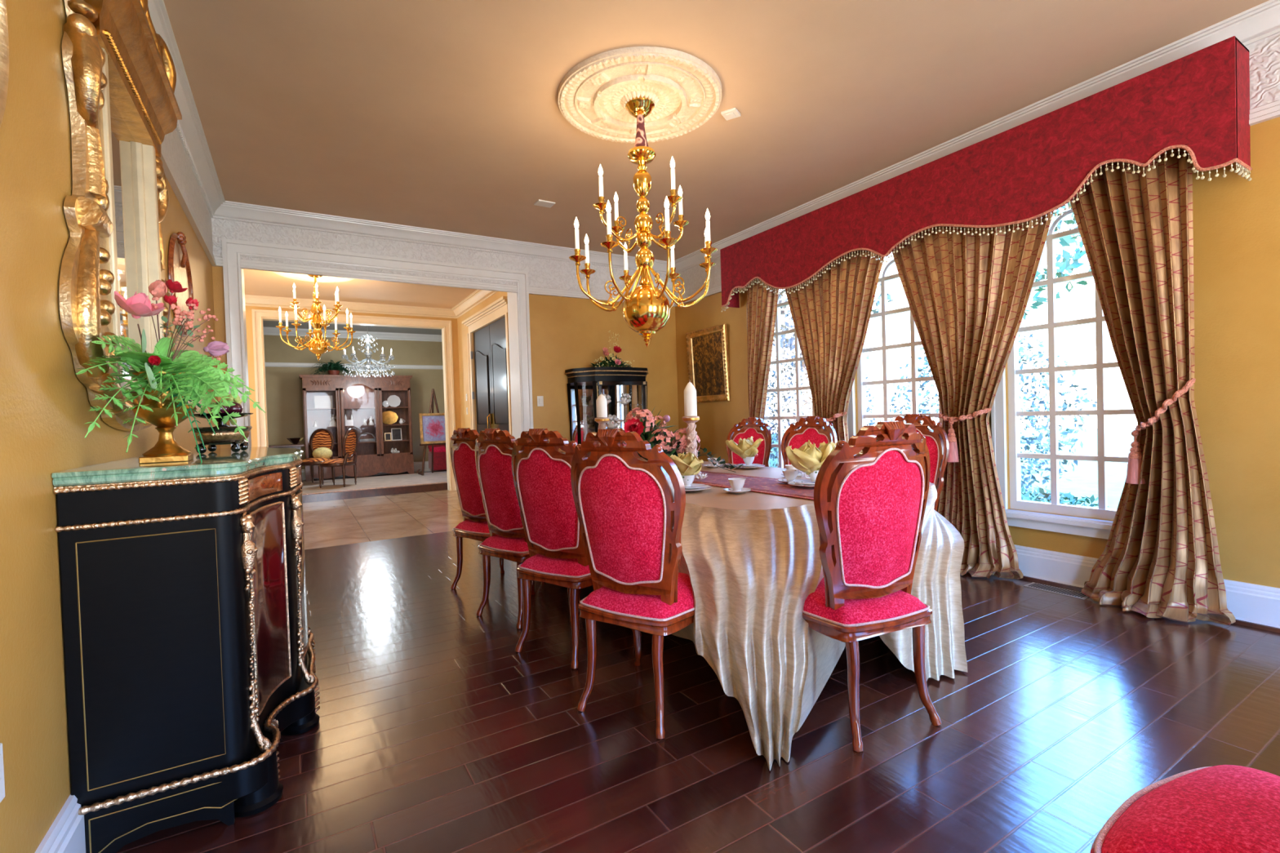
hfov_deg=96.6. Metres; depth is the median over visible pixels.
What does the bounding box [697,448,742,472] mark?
sprig
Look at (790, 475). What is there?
teacup
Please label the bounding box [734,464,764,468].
plate
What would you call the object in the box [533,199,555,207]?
ceiling vent
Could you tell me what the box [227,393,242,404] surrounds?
grapes
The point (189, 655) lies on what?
console cabinet
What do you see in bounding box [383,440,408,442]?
shelf
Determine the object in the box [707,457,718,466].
teacup
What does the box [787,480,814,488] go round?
plate
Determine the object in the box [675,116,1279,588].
wall
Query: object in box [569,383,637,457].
mirror
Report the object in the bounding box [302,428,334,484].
chair
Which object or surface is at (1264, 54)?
trim
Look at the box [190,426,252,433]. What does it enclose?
tray
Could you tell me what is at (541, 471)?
dining chair
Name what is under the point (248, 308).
wall
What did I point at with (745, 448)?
napkin
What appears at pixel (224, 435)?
fruit stand
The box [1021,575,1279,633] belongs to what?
trim
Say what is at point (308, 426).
shelf
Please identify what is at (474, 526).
dining chair
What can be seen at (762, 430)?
dining chair
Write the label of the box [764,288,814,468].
window
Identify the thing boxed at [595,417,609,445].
candlestick
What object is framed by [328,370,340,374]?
pot
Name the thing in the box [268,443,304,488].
side table
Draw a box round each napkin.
[670,452,703,475]
[725,435,763,458]
[785,440,835,475]
[817,440,839,453]
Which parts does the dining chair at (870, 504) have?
leg, seat, seat rail, frame, panel, leg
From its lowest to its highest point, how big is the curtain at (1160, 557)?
2.612 m
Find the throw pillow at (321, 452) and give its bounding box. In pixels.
[312,447,332,458]
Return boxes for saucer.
[703,464,719,467]
[723,487,751,493]
[777,478,803,483]
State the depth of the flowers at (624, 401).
6.66 m
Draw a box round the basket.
[357,432,376,442]
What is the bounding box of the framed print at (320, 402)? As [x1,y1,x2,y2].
[314,395,333,408]
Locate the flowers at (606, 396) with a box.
[602,393,611,404]
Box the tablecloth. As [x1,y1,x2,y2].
[671,461,967,770]
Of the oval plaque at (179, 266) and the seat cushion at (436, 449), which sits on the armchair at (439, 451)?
the seat cushion at (436, 449)
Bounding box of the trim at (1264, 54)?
[160,32,1279,300]
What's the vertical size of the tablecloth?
0.761 m
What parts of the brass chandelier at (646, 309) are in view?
bulb, bulb, bulb, arm, bulb, arm, bulb, arm, arm, arm, arm, stem, arm, arm, bulb, arm, arm, bulb, bulb, arm, arm, bulb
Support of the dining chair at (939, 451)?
on the floor at (433, 734)
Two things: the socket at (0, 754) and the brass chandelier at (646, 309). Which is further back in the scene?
the brass chandelier at (646, 309)
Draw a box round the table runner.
[668,470,813,500]
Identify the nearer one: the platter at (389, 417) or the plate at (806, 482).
the plate at (806, 482)
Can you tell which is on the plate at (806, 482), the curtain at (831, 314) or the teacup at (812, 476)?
the teacup at (812, 476)
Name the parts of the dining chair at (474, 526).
leg, frame, panel, seat rail, seat, leg, leg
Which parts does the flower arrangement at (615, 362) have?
flower, flower, flower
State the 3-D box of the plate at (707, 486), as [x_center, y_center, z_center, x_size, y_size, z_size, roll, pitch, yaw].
[0.281,0.352,3.232,0.253,0.018,0.253,-2,1,-31]
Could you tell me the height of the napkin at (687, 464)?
0.157 m
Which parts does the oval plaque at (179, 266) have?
oval panel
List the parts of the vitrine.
cornice, gilt moulding, gilt moulding, door frame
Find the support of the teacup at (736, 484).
on the saucer at (728, 490)
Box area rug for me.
[301,471,447,494]
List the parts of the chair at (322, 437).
leg, seat, seat rail, panel, leg, frame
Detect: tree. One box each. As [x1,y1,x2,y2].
[772,281,893,368]
[1019,202,1091,326]
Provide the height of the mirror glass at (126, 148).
1.120 m
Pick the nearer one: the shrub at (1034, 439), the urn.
the urn
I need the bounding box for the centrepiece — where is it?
[615,407,703,460]
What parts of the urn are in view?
handle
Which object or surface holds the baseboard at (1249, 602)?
attached to the wall at (45, 406)
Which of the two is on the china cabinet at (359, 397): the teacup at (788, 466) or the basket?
the basket
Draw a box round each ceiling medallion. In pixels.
[272,271,354,282]
[557,46,721,143]
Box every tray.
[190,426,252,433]
[199,440,245,444]
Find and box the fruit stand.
[190,426,252,453]
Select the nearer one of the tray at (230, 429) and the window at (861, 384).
the tray at (230, 429)
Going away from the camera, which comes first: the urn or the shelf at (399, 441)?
the urn
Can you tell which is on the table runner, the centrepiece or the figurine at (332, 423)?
the centrepiece
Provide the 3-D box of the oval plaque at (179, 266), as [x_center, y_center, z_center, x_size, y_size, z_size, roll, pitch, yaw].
[-2.738,-0.851,3.427,0.039,0.620,0.740,-2,1,-31]
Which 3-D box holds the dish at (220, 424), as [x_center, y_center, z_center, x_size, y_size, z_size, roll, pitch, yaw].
[-1.851,-0.024,2.526,0.236,0.066,0.235,-2,1,-31]
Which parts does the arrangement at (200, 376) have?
flower, stem, flower, stem, flower, stem, stem, flower, stem, stem, flower, stem, stem, stem, stem, stem, flower, stem, flower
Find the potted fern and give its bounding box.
[307,360,356,377]
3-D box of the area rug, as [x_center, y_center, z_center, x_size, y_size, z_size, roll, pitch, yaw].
[-5.182,1.039,10.376,4.000,0.013,2.300,-2,1,-31]
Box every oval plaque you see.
[0,0,8,126]
[168,231,193,337]
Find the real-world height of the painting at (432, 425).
0.621 m
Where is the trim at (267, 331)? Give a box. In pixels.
[263,326,443,479]
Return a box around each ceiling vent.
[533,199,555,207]
[720,106,740,120]
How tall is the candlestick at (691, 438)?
0.413 m
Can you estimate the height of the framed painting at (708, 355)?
0.880 m
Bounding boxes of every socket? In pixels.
[0,754,1,772]
[0,778,3,798]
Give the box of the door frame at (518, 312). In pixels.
[222,238,533,447]
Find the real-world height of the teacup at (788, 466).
0.067 m
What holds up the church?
on the china cabinet at (359, 397)
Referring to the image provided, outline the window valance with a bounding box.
[720,35,1252,311]
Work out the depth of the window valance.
3.60 m
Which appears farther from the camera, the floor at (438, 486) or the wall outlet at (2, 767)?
the floor at (438, 486)
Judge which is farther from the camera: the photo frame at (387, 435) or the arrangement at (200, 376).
the photo frame at (387, 435)
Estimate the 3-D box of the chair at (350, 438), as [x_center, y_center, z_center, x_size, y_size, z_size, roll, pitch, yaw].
[-5.276,0.537,9.967,0.567,1.012,0.561,-2,1,1]
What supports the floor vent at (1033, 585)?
in the floor at (433, 734)
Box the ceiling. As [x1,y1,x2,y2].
[163,0,1268,334]
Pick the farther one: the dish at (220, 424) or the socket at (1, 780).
the dish at (220, 424)
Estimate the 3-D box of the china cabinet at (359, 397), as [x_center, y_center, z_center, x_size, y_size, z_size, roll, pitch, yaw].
[-5.747,0.002,11.682,2.040,2.070,0.500,-2,1,-31]
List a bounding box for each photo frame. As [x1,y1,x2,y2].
[384,432,391,440]
[391,427,402,440]
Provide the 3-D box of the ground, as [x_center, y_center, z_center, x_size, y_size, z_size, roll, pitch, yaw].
[14.912,0.822,18.373,35.550,0.150,44.000,-2,1,-31]
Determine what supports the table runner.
on the tablecloth
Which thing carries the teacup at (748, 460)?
on the plate at (739, 464)
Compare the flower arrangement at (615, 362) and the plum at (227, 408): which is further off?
the flower arrangement at (615, 362)
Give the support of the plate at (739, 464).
on the plate at (761, 465)
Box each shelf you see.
[306,408,336,409]
[307,426,337,427]
[343,407,374,408]
[344,425,375,426]
[382,406,408,408]
[382,423,408,425]
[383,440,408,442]
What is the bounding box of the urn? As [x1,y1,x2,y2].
[132,371,196,463]
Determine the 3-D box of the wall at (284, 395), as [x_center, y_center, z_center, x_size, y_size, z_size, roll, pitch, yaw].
[-6.495,-0.392,11.674,7.400,3.145,0.100,-2,1,-31]
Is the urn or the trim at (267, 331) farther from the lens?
the trim at (267, 331)
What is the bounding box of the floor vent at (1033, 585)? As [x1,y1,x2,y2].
[1023,582,1088,599]
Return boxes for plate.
[382,400,389,407]
[386,395,400,407]
[684,483,706,489]
[684,484,711,492]
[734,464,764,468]
[736,463,760,466]
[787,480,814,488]
[793,479,814,484]
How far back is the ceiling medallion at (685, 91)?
3.40 m
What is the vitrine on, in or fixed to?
on the floor at (433, 734)
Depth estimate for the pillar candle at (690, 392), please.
3.98 m
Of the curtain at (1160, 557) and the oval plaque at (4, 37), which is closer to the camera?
the oval plaque at (4, 37)
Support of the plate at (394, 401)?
on the china cabinet at (359, 397)
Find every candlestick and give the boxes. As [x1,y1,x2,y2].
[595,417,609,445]
[682,416,702,475]
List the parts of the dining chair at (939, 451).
panel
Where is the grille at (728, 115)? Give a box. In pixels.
[725,112,736,118]
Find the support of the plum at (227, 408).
on the dish at (220, 424)
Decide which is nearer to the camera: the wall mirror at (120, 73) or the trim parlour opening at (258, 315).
the wall mirror at (120, 73)
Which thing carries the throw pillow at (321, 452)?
on the chair at (322, 437)
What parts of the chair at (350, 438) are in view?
leg, leg, seat, seat rail, leg, frame, panel, leg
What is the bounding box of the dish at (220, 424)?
[191,413,253,426]
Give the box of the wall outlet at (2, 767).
[0,742,4,803]
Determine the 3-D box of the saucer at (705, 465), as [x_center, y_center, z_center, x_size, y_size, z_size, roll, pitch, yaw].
[0.584,0.318,4.585,0.152,0.016,0.152,-2,1,-31]
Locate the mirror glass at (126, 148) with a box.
[109,95,144,380]
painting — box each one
[418,413,445,444]
[685,324,730,402]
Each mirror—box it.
[58,0,182,431]
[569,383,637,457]
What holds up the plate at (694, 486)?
on the plate at (707, 486)
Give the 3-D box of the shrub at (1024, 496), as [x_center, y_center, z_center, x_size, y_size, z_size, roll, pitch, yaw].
[4.593,1.069,6.756,1.163,0.791,2.010,-2,1,-31]
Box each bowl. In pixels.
[286,437,303,444]
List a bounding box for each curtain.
[746,278,778,466]
[785,249,884,443]
[892,211,1053,579]
[1070,147,1235,625]
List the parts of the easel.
leg, leg, leg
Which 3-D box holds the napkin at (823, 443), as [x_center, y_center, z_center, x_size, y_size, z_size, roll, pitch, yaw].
[1.214,0.182,3.656,0.220,0.184,0.245,-1,1,38]
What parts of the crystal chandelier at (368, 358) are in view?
glass arm, glass arm, glass stem, glass arm, glass arm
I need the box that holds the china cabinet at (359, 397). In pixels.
[298,374,413,481]
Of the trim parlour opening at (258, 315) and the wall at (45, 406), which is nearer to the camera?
the wall at (45, 406)
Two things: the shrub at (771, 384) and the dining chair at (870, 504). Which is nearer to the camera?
the dining chair at (870, 504)
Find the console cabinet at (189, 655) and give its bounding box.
[51,446,319,852]
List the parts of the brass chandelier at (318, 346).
arm, arm, arm, arm, arm, arm, stem, arm, arm, arm, arm, arm, arm, arm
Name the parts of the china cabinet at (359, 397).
glass door, cornice, glass door, glass door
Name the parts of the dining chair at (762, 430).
panel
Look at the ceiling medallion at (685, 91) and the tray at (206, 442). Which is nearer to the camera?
the tray at (206, 442)
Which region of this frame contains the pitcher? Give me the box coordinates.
[399,418,404,424]
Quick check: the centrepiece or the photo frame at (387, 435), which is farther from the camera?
the photo frame at (387, 435)
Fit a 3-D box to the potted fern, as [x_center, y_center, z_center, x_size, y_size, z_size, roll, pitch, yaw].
[-6.122,-1.115,11.406,0.934,0.470,0.617,-2,1,-14]
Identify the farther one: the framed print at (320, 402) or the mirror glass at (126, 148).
the framed print at (320, 402)
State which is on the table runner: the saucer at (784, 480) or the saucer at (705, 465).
the saucer at (784, 480)
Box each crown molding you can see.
[147,0,1279,273]
[244,289,497,318]
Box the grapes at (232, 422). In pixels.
[226,395,240,425]
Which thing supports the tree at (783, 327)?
on the ground
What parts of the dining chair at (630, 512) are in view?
leg, panel, frame, seat rail, leg, seat, leg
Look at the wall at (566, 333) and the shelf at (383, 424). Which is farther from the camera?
the shelf at (383, 424)
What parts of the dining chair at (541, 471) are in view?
leg, panel, frame, seat rail, seat, leg, leg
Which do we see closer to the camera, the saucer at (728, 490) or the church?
the saucer at (728, 490)
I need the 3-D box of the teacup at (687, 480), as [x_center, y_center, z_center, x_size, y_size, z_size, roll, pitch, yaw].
[0.265,0.307,3.235,0.104,0.067,0.104,-1,2,45]
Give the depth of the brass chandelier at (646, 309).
3.46 m
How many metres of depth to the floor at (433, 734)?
2.15 m
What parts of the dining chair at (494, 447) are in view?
leg, frame, panel, seat rail, seat, leg, leg, leg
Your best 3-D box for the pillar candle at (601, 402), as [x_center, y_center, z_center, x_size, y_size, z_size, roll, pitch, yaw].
[-0.313,-0.176,4.661,0.088,0.202,0.088,-2,1,-31]
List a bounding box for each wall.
[0,0,220,852]
[212,266,679,452]
[244,305,461,447]
[263,334,444,469]
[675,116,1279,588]
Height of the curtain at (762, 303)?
2.612 m
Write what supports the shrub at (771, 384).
on the ground
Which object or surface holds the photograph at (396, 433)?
attached to the photo frame at (396, 433)
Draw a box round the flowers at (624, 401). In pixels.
[620,392,631,404]
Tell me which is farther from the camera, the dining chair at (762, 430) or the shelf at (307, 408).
the shelf at (307, 408)
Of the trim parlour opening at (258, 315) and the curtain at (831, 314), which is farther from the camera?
the trim parlour opening at (258, 315)
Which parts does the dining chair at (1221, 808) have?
seat rail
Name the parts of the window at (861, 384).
casing, frame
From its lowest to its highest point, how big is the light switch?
0.118 m
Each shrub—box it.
[766,341,882,467]
[889,332,1096,497]
[1021,485,1108,507]
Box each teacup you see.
[681,475,695,487]
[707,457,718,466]
[728,477,746,491]
[742,456,755,465]
[782,469,803,481]
[784,464,798,470]
[804,469,819,482]
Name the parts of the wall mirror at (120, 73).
moulding, cornice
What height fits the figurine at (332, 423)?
0.240 m
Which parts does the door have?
panel, handle, panel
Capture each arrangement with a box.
[75,278,265,462]
[590,330,634,367]
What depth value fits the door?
8.44 m
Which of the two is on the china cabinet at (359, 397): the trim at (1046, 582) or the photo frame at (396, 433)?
the photo frame at (396, 433)
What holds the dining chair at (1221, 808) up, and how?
on the floor at (433, 734)
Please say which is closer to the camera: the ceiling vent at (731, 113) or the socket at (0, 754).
the socket at (0, 754)
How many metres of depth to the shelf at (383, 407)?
12.13 m
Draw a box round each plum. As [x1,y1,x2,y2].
[209,401,229,413]
[227,401,242,413]
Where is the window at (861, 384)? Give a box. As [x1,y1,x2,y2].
[847,256,942,456]
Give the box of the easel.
[417,388,445,475]
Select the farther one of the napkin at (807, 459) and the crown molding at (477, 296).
the crown molding at (477, 296)
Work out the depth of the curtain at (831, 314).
5.08 m
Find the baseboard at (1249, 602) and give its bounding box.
[35,544,1279,852]
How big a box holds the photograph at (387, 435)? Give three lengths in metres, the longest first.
0.140 x 0.100 x 0.006 m
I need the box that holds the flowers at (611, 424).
[606,414,619,429]
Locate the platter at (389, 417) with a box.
[382,410,398,424]
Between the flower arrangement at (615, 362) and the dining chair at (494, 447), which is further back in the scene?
the flower arrangement at (615, 362)
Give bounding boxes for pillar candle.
[595,394,607,417]
[684,380,697,416]
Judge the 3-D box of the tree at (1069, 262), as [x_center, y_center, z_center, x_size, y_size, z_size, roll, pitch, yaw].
[6.816,-1.857,10.642,3.747,6.013,3.204,-2,1,-31]
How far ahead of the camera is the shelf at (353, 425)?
11.62 m
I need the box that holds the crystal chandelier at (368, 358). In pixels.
[341,327,395,377]
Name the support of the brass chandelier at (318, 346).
hanging from the ceiling medallion at (290, 275)
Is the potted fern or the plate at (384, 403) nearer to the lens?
the potted fern
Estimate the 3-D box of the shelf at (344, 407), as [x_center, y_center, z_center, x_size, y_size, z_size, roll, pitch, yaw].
[-5.774,-0.371,11.701,0.620,0.018,0.400,-2,1,-31]
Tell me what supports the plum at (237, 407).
on the dish at (220, 424)
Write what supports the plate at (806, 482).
on the plate at (793, 483)
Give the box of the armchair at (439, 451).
[427,444,446,471]
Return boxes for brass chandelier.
[275,274,355,361]
[568,96,717,346]
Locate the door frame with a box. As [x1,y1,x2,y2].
[457,291,506,430]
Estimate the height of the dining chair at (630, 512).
1.162 m
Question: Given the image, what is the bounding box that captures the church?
[344,414,353,426]
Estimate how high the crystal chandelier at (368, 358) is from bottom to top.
1.083 m
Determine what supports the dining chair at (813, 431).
on the floor at (433, 734)
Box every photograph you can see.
[385,433,390,439]
[391,429,400,439]
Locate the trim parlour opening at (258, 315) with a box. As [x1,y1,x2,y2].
[251,309,456,490]
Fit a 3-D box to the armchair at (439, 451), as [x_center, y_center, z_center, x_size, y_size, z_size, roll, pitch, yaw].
[-4.298,0.512,12.553,0.620,0.850,0.530,-2,1,-31]
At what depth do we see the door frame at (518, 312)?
5.56 m
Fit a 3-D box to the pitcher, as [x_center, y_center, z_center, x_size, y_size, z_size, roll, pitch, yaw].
[-5.029,-0.110,12.070,0.126,0.120,0.088,-2,1,-31]
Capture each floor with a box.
[115,489,1279,852]
[302,470,447,502]
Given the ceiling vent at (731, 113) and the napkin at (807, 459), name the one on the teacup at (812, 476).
the napkin at (807, 459)
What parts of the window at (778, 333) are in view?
frame, casing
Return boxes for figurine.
[328,414,337,426]
[368,416,373,425]
[391,448,399,453]
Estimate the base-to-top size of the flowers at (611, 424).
0.171 m
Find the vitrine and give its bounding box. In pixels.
[564,366,648,457]
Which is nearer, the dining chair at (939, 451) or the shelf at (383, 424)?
the dining chair at (939, 451)
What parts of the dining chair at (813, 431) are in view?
panel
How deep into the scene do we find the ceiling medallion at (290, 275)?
7.42 m
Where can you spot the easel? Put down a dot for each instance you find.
(433, 393)
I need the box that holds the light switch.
[537,395,543,406]
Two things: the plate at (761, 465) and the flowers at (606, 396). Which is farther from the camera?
the flowers at (606, 396)
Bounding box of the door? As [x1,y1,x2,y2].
[462,296,511,435]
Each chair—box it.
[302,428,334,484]
[318,427,357,488]
[449,427,543,597]
[475,428,582,629]
[511,428,641,669]
[570,428,719,739]
[726,417,771,466]
[781,415,837,468]
[801,420,941,752]
[875,413,949,511]
[1089,764,1279,852]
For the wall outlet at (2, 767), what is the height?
0.118 m
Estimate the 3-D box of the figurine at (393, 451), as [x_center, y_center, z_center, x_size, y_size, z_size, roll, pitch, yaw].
[-5.144,0.521,11.989,0.167,0.148,0.120,-2,1,-9]
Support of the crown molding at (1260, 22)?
attached to the wall at (45, 406)
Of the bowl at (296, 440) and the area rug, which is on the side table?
the bowl at (296, 440)
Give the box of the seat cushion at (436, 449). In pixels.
[429,446,445,452]
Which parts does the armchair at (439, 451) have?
backrest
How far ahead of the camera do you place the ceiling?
3.47 m
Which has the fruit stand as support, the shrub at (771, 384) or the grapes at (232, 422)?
the grapes at (232, 422)
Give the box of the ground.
[768,427,1135,509]
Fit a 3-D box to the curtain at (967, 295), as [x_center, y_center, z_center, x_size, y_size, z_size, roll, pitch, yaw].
[2.297,-0.262,4.084,0.250,2.612,1.250,-2,1,-31]

